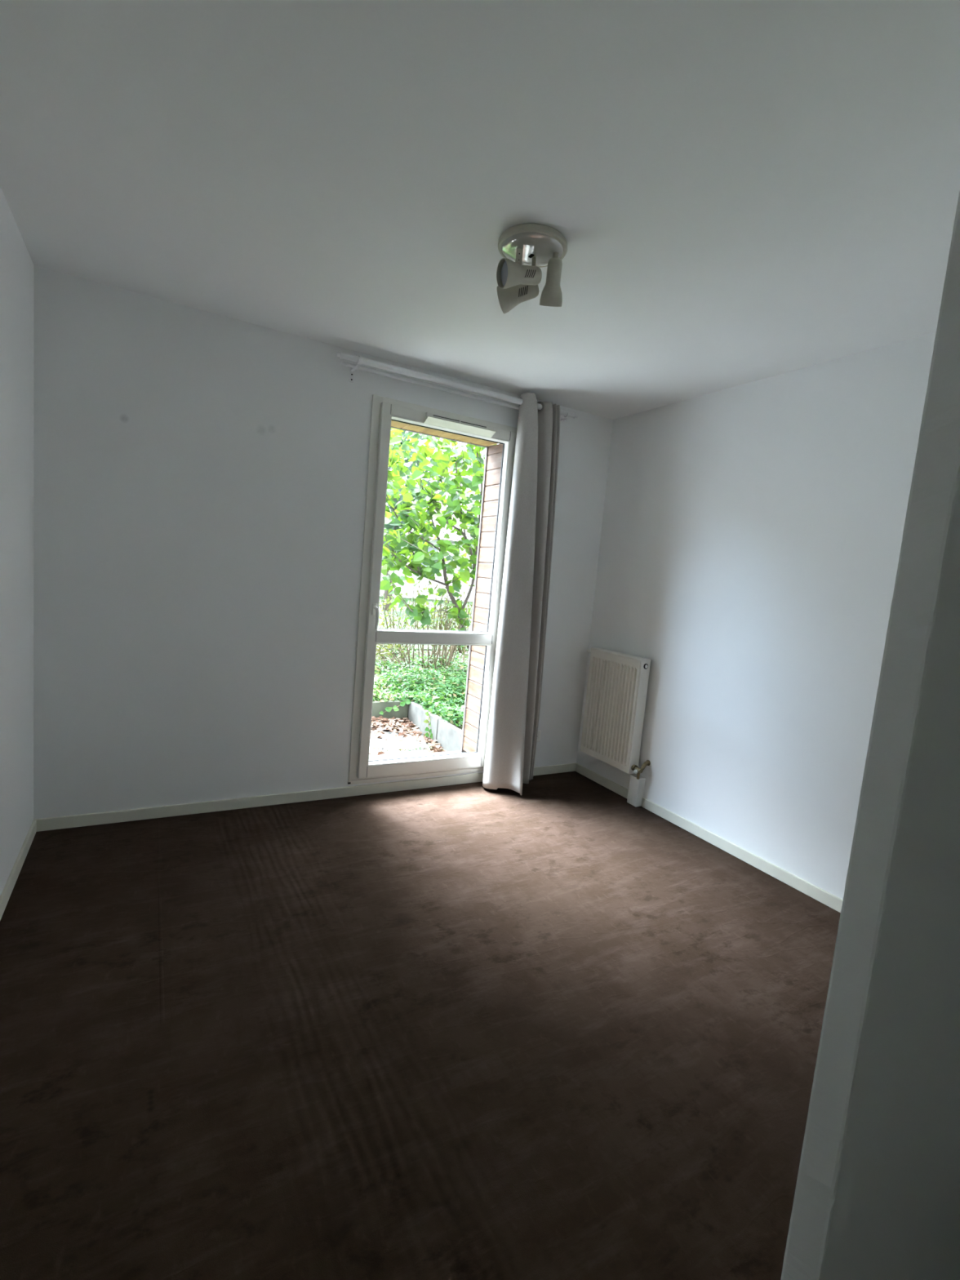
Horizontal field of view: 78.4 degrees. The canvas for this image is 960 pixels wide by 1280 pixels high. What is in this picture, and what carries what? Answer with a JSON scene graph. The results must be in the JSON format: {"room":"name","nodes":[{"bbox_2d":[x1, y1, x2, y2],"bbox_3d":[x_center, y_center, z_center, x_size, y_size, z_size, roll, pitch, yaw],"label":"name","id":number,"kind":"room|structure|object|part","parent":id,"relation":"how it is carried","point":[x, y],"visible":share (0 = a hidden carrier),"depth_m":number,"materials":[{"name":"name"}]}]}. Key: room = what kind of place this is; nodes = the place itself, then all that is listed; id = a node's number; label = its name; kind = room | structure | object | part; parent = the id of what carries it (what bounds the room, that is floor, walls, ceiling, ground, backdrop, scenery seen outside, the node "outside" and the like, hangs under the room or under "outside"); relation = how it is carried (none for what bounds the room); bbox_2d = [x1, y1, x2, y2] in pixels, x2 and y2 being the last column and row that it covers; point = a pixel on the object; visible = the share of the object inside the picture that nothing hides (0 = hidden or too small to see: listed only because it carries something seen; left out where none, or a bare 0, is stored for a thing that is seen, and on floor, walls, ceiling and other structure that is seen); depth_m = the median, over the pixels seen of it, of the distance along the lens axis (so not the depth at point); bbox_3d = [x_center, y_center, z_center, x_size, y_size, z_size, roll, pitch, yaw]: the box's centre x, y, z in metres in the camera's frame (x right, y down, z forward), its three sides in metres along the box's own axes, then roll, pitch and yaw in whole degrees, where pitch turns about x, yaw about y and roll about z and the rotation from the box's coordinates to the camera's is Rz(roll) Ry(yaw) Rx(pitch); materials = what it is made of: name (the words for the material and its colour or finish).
{"room":"empty bedroom","nodes":[
{"label":"empty bedroom","id":0,"kind":"room"},
{"bbox_2d":[0,186,33,896],"bbox_3d":[-1.190,-0.076,0.879,0.300,2.500,3.850,1,7,-29],"label":"wall","id":1,"kind":"structure","parent":0,"point":[16,265],"depth_m":2.26,"materials":[{"name":"white paint"}]},
{"bbox_2d":[0,820,36,919],"bbox_3d":[-1.154,1.136,1.087,0.013,0.060,3.837,1,7,-29],"label":"baseboard","id":2,"kind":"structure","parent":1,"relation":"attached to","point":[7,890],"depth_m":2.36,"materials":[{"name":"white wood"}]},
{"bbox_2d":[33,265,613,819],"bbox_3d":[-0.656,-0.329,3.523,3.806,2.500,0.280,1,7,-29],"label":"wall","id":3,"kind":"structure","parent":0,"point":[200,477],"depth_m":2.95,"materials":[{"name":"white paint"}]},
{"bbox_2d":[33,763,576,831],"bbox_3d":[-0.690,0.899,3.533,3.206,0.060,0.013,1,7,-29],"label":"baseboard","id":4,"kind":"structure","parent":3,"relation":"attached to","point":[153,812],"depth_m":3.22,"materials":[{"name":"white wood"}]},
{"bbox_2d":[368,750,466,760],"bbox_3d":[-0.446,0.816,3.877,0.971,0.046,0.249,1,7,-29],"label":"sill","id":5,"kind":"structure","parent":3,"relation":"attached to","point":[457,751],"depth_m":3.98,"materials":[{"name":"concrete"}]},
{"bbox_2d":[347,394,516,784],"bbox_3d":[-0.256,-0.234,3.577,0.975,2.226,0.158,1,7,-29],"label":"window","id":6,"kind":"structure","parent":3,"relation":"in","point":[384,410],"depth_m":3.46,"materials":[{"name":"plastic"}]},
{"bbox_3d":[-0.604,-0.175,3.364,0.028,0.070,0.010,1,7,-29],"label":"handle","id":7,"kind":"part","parent":6,"relation":"part of","materials":[{"name":"plastic"}]},
{"bbox_3d":[-0.592,-0.128,3.346,0.023,0.130,0.052,1,7,-29],"label":"lever","id":8,"kind":"part","parent":6,"relation":"part of","materials":[{"name":"plastic"}]},
{"bbox_2d":[423,412,496,437],"bbox_3d":[-0.111,-1.258,3.437,0.443,0.060,0.059,1,7,-29],"label":"vent","id":9,"kind":"object","parent":6,"relation":"attached to","point":[431,420],"depth_m":3.44,"materials":[{"name":"plastic"}]},
{"bbox_2d":[391,426,487,447],"bbox_3d":[-0.322,-1.319,3.704,0.873,0.059,0.022,1,7,-29],"label":"trim","id":10,"kind":"structure","parent":3,"relation":"attached to","point":[401,428],"depth_m":3.73,"materials":[{"name":"wood"}]},
{"bbox_2d":[391,420,497,446],"bbox_3d":[-0.269,-1.316,3.610,0.873,0.075,0.210,1,7,-29],"label":"cladding","id":11,"kind":"object","parent":3,"relation":"attached to","point":[393,424],"visible":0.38,"depth_m":3.66,"materials":[{"name":"brown wood"}]},
{"bbox_2d":[335,351,578,422],"bbox_3d":[-0.076,-1.421,3.437,1.572,0.112,0.123,1,7,-29],"label":"curtain rod","id":12,"kind":"object","parent":3,"relation":"attached to","point":[359,360],"visible":0.91,"depth_m":3.29,"materials":[{"name":"white paint"}]},
{"bbox_3d":[-0.657,-1.452,3.106,0.018,0.039,0.120,1,7,-29],"label":"arm","id":13,"kind":"part","parent":12,"relation":"part of","materials":[{"name":"white paint"}]},
{"bbox_2d":[482,392,559,795],"bbox_3d":[0.288,-0.271,3.772,0.288,2.460,0.397,7,7,17],"label":"curtain","id":14,"kind":"object","parent":12,"relation":"hanging from","point":[517,677],"visible":1,"depth_m":3.70,"materials":[{"name":"grey fabric"}]},
{"bbox_3d":[0.528,-1.425,3.771,0.018,0.039,0.120,1,7,-29],"label":"arm","id":15,"kind":"part","parent":12,"relation":"part of","materials":[{"name":"white paint"}]},
{"bbox_2d":[460,444,493,752],"bbox_3d":[-0.022,-0.254,4.043,0.056,2.123,0.024,1,7,-29],"label":"trim","id":16,"kind":"structure","parent":3,"relation":"attached to","point":[486,449],"depth_m":4.01,"materials":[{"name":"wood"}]},
{"bbox_2d":[462,444,502,752],"bbox_3d":[0.033,-0.241,3.952,0.048,2.078,0.210,1,7,-29],"label":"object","id":17,"kind":"structure","parent":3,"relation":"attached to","point":[491,484],"depth_m":3.93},
{"bbox_2d":[537,730,541,742],"bbox_3d":[0.388,0.671,4.098,0.080,0.080,0.010,1,7,-29],"label":"wall socket","id":18,"kind":"object","parent":3,"relation":"attached to","point":[539,731],"visible":0.32,"depth_m":4.11,"materials":[{"name":"white plastic"}]},
{"bbox_2d":[0,771,840,1279],"bbox_3d":[0.210,1.251,1.913,3.806,0.120,4.320,1,7,-29],"label":"floor","id":19,"kind":"structure","parent":0,"point":[557,1029],"depth_m":1.72,"materials":[{"name":"brown carpet"}]},
{"bbox_2d":[626,773,645,807],"bbox_3d":[0.995,0.957,3.747,0.056,0.186,0.083,1,7,-29],"label":"pipe cover","id":20,"kind":"object","parent":19,"relation":"on","point":[636,787],"visible":0.94,"depth_m":3.72,"materials":[{"name":"white plastic"}]},
{"bbox_2d":[0,0,959,419],"bbox_3d":[0.435,-1.383,1.620,3.806,0.200,4.330,1,7,-29],"label":"ceiling","id":21,"kind":"structure","parent":0,"point":[738,192],"depth_m":1.65,"materials":[{"name":"white paint"}]},
{"bbox_2d":[496,222,567,313],"bbox_3d":[0.169,-1.251,2.006,0.241,0.193,0.236,6,7,13],"label":"ceiling spotlight","id":22,"kind":"object","parent":21,"relation":"attached to","point":[525,249],"visible":1,"depth_m":1.99,"materials":[{"name":"beige paint"}]},
{"bbox_3d":[0.124,-1.226,1.991,0.106,0.074,0.075,1,7,-29],"label":"bulb","id":23,"kind":"part","parent":22,"relation":"part of","materials":[{"name":"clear glass"}]},
{"bbox_3d":[0.178,-1.334,1.996,0.236,0.024,0.236,1,7,-29],"label":"ceiling plate","id":24,"kind":"part","parent":22,"relation":"part of","materials":[{"name":"beige paint"}]},
{"bbox_3d":[0.187,-1.291,2.043,0.014,0.072,0.025,9,8,34],"label":"arm","id":25,"kind":"part","parent":22,"relation":"part of","materials":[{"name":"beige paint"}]},
{"bbox_2d":[576,332,936,899],"bbox_3d":[1.846,-0.006,2.582,0.250,2.500,3.850,1,7,-29],"label":"wall","id":26,"kind":"structure","parent":0,"point":[752,532],"depth_m":3.01,"materials":[{"name":"white paint"}]},
{"bbox_2d":[580,647,650,779],"bbox_3d":[0.892,0.458,3.903,0.107,0.749,0.638,1,7,-29],"label":"radiator","id":27,"kind":"object","parent":26,"relation":"attached to","point":[617,686],"visible":1,"depth_m":3.82,"materials":[{"name":"metal"}]},
{"bbox_3d":[0.893,0.454,3.902,0.046,0.680,0.465,1,7,-29],"label":"panel","id":28,"kind":"part","parent":27,"relation":"part of","materials":[{"name":"metal"}]},
{"bbox_2d":[575,763,843,912],"bbox_3d":[1.385,1.129,3.090,0.013,0.060,2.817,1,7,-29],"label":"baseboard","id":29,"kind":"structure","parent":26,"relation":"attached to","point":[829,900],"depth_m":3.15,"materials":[{"name":"white wood"}]},
{"bbox_2d":[780,190,959,1279],"bbox_3d":[1.379,0.102,1.262,1.853,2.500,0.055,1,7,-29],"label":"door frame","id":30,"kind":"structure","parent":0,"point":[877,1196],"depth_m":0.86,"materials":[{"name":"white paint"}]},
{"label":"outside","id":31,"kind":"structure","parent":0,"visible":0},
{"bbox_2d":[374,649,468,729],"bbox_3d":[1.181,0.616,7.358,7.800,0.285,4.320,1,7,-29],"label":"garden bed","id":32,"kind":"object","parent":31,"point":[430,651],"depth_m":7.56,"materials":[{"name":"soil"}]},
{"bbox_2d":[371,700,408,724],"bbox_3d":[-1.169,0.676,4.899,1.198,0.314,0.048,1,7,-29],"label":"edging","id":33,"kind":"object","parent":32,"relation":"on","point":[377,706],"visible":0.18,"depth_m":5.08,"materials":[{"name":"grey concrete"}]},
{"bbox_2d":[379,697,410,714],"bbox_3d":[-0.729,0.569,5.067,0.298,0.138,0.056,-1,8,-40],"label":"sprig","id":34,"kind":"object","parent":33,"relation":"on","point":[403,703],"visible":1,"depth_m":5.07,"materials":[{"name":"green plant"}]},
{"bbox_2d":[378,579,450,655],"bbox_3d":[-1.076,-0.294,7.909,1.811,1.131,1.232,1,7,-29],"label":"bush","id":35,"kind":"object","parent":32,"relation":"on","point":[389,611],"visible":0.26,"depth_m":7.86,"materials":[{"name":"green plant"}]},
{"bbox_2d":[373,645,468,727],"bbox_3d":[-0.467,0.341,6.462,4.078,0.243,3.902,1,7,-29],"label":"ground cover","id":36,"kind":"structure","parent":32,"relation":"on","point":[447,686],"depth_m":5.60,"materials":[{"name":"green plant"}]},
{"bbox_2d":[375,579,473,675],"bbox_3d":[-0.880,-0.188,6.838,2.515,1.110,1.225,-1,9,-43],"label":"shrub","id":37,"kind":"object","parent":32,"relation":"on","point":[451,648],"visible":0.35,"depth_m":6.92,"materials":[{"name":"green plant"}]},
{"bbox_2d":[407,701,442,742],"bbox_3d":[-0.480,0.732,4.954,0.048,0.310,0.634,1,7,-29],"label":"edging","id":38,"kind":"object","parent":32,"relation":"on","point":[416,714],"visible":0.43,"depth_m":4.92,"materials":[{"name":"grey concrete"}]},
{"bbox_2d":[423,708,438,738],"bbox_3d":[-0.398,0.676,4.757,0.143,0.224,0.120,1,7,-29],"label":"sprig","id":39,"kind":"object","parent":38,"relation":"attached to","point":[427,735],"visible":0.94,"depth_m":4.75,"materials":[{"name":"green plant"}]},
{"bbox_2d":[380,427,496,652],"bbox_3d":[-0.334,-1.209,6.544,2.963,3.338,2.111,1,8,-33],"label":"tree","id":40,"kind":"object","parent":32,"relation":"on","point":[453,459],"visible":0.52,"depth_m":5.95,"materials":[{"name":"green plant"}]},
{"bbox_2d":[404,573,474,654],"bbox_3d":[-0.285,-0.376,8.560,1.743,1.198,1.201,1,7,-29],"label":"bush","id":41,"kind":"object","parent":32,"relation":"on","point":[460,651],"visible":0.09,"depth_m":8.44,"materials":[{"name":"green plant"}]},
{"bbox_2d":[436,719,462,751],"bbox_3d":[-0.197,0.814,4.447,0.048,0.308,0.518,1,7,-29],"label":"edging","id":42,"kind":"object","parent":32,"relation":"on","point":[450,736],"visible":0.31,"depth_m":4.48,"materials":[{"name":"grey concrete"}]},
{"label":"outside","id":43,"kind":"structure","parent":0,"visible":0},
{"bbox_2d":[376,595,472,650],"bbox_3d":[-7.811,-1.506,19.184,38.000,0.300,25.400,1,7,-29],"label":"fence","id":44,"kind":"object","parent":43,"point":[397,611],"depth_m":13.86,"materials":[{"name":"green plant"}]},
{"bbox_2d":[382,428,440,610],"bbox_3d":[-2.200,-3.432,15.313,2.462,5.389,2.548,6,6,8],"label":"tree","id":45,"kind":"object","parent":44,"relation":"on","point":[404,433],"visible":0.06,"depth_m":14.90,"materials":[{"name":"plant"}]},
{"bbox_2d":[379,502,475,601],"bbox_3d":[-4.441,-4.189,26.063,10.300,4.150,8.800,1,7,-29],"label":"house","id":46,"kind":"structure","parent":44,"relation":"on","point":[452,540],"depth_m":23.29,"materials":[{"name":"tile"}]},
{"bbox_3d":[-2.117,-3.101,22.898,0.980,1.080,0.040,1,7,-29],"label":"pane","id":47,"kind":"part","parent":46,"relation":"part of","materials":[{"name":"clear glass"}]},
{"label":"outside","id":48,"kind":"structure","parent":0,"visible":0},
{"bbox_2d":[368,726,432,757],"bbox_3d":[-0.914,0.874,4.389,1.252,0.120,1.132,1,7,-29],"label":"patio","id":49,"kind":"structure","parent":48,"point":[409,742],"depth_m":4.56,"materials":[{"name":"white concrete"}]},
{"bbox_2d":[368,715,446,756],"bbox_3d":[-0.755,0.756,4.617,0.899,0.112,0.973,1,7,-29],"label":"leaf litter","id":50,"kind":"object","parent":49,"relation":"on","point":[403,725],"visible":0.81,"depth_m":4.88,"materials":[{"name":"brown plant"}]},
{"bbox_2d":[379,736,446,751],"bbox_3d":[-0.497,0.805,4.666,0.530,0.023,0.643,5,6,-2],"label":"weeds","id":51,"kind":"object","parent":49,"relation":"on","point":[420,748],"visible":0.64,"depth_m":4.50,"materials":[{"name":"green plant"}]}
]}

